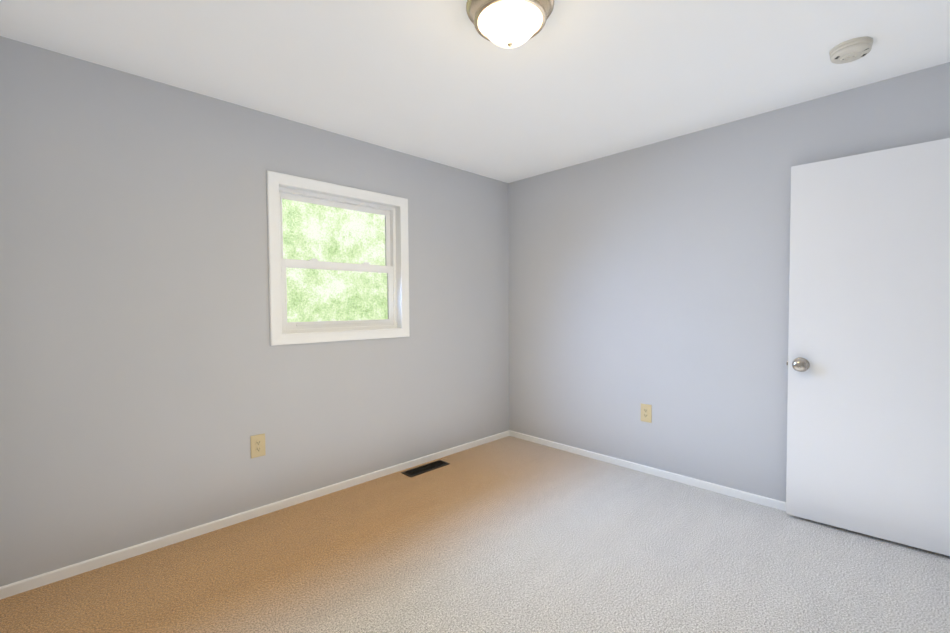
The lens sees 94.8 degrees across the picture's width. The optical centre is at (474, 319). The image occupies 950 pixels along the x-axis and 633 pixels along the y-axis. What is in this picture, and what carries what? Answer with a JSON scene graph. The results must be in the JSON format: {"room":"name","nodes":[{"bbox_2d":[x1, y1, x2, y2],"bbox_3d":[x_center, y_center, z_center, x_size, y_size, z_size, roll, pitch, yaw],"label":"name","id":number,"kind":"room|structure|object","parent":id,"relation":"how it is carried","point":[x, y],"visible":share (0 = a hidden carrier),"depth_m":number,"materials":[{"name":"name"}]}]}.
{"room":"empty bedroom","nodes":[
{"label":"empty bedroom","id":0,"kind":"room"},
{"bbox_2d":[0,36,508,586],"bbox_3d":[-0.957,-0.047,3.069,3.735,2.440,0.140,-2,2,-44],"label":"wall","id":1,"kind":"structure","parent":0,"point":[152,380],"depth_m":2.36,"materials":[{"name":"paint"}]},
{"bbox_2d":[0,430,509,599],"bbox_3d":[-0.896,1.147,3.053,3.455,0.052,0.011,-2,2,-44],"label":"baseboard","id":2,"kind":"structure","parent":1,"relation":"attached to","point":[25,585],"depth_m":2.45,"materials":[{"name":"paint"}]},
{"bbox_2d":[250,433,265,457],"bbox_3d":[-1.310,0.761,2.638,0.082,0.134,0.010,-2,2,-44],"label":"electrical outlet","id":3,"kind":"object","parent":1,"relation":"attached to","point":[257,445],"visible":1,"depth_m":2.63,"materials":[{"name":"beige plastic"}]},
{"bbox_2d":[266,170,409,345],"bbox_3d":[-0.934,-0.389,3.069,1.035,1.064,0.156,-2,2,-44],"label":"window","id":4,"kind":"structure","parent":1,"relation":"in","point":[395,268],"depth_m":3.02,"materials":[{"name":"paint"}]},
{"bbox_2d":[0,436,949,632],"bbox_3d":[0.524,1.258,1.604,3.735,0.100,4.350,-2,2,-44],"label":"floor","id":5,"kind":"structure","parent":0,"point":[509,534],"depth_m":2.09,"materials":[{"name":"carpet"}]},
{"bbox_2d":[401,460,449,476],"bbox_3d":[-0.381,1.155,3.403,0.380,0.007,0.120,-2,2,-44],"label":"air vent register","id":6,"kind":"object","parent":5,"relation":"on","point":[419,470],"visible":1,"depth_m":3.40,"materials":[{"name":"brown metal"}]},
{"bbox_2d":[0,0,949,182],"bbox_3d":[0.505,-1.281,1.525,3.735,0.100,4.350,-2,2,-44],"label":"ceiling","id":7,"kind":"structure","parent":0,"point":[570,83],"depth_m":2.10,"materials":[{"name":"paint"}]},
{"bbox_2d":[466,0,553,47],"bbox_3d":[0.138,-1.158,1.725,0.346,0.152,0.346,-2,2,-44],"label":"flush-mount light","id":8,"kind":"object","parent":7,"relation":"attached to","point":[508,23],"visible":1,"depth_m":1.67,"materials":[{"name":"white glass"}]},
{"bbox_2d":[829,37,872,63],"bbox_3d":[1.726,-1.228,2.006,0.153,0.052,0.153,-2,2,-44],"label":"smoke detector","id":9,"kind":"object","parent":7,"relation":"attached to","point":[851,50],"visible":1,"depth_m":1.97,"materials":[{"name":"plastic"}]},
{"bbox_2d":[508,62,949,501],"bbox_3d":[1.848,-0.059,2.771,0.140,2.440,4.210,-2,2,-44],"label":"wall","id":10,"kind":"structure","parent":0,"point":[655,275],"depth_m":3.07,"materials":[{"name":"paint"}]},
{"bbox_2d":[641,403,651,422],"bbox_3d":[1.282,0.698,3.272,0.010,0.134,0.082,-2,2,-44],"label":"electrical outlet","id":11,"kind":"object","parent":10,"relation":"attached to","point":[646,412],"visible":1,"depth_m":3.27,"materials":[{"name":"beige plastic"}]},
{"bbox_2d":[509,430,785,510],"bbox_3d":[1.758,1.136,2.801,0.011,0.052,4.059,-2,2,-44],"label":"baseboard","id":12,"kind":"structure","parent":10,"relation":"attached to","point":[751,497],"depth_m":3.19,"materials":[{"name":"paint"}]},
{"bbox_2d":[786,138,949,555],"bbox_3d":[2.122,0.137,2.280,0.155,2.035,0.817,-2,2,-44],"label":"door","id":13,"kind":"structure","parent":10,"relation":"in","point":[868,424],"depth_m":2.31,"materials":[{"name":"paint"}]},
{"label":"outside","id":14,"kind":"structure","parent":0,"visible":0},
{"bbox_2d":[280,198,387,321],"bbox_3d":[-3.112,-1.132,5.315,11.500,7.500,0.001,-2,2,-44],"label":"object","id":15,"kind":"structure","parent":14,"point":[340,221],"depth_m":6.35,"materials":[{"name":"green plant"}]}
]}

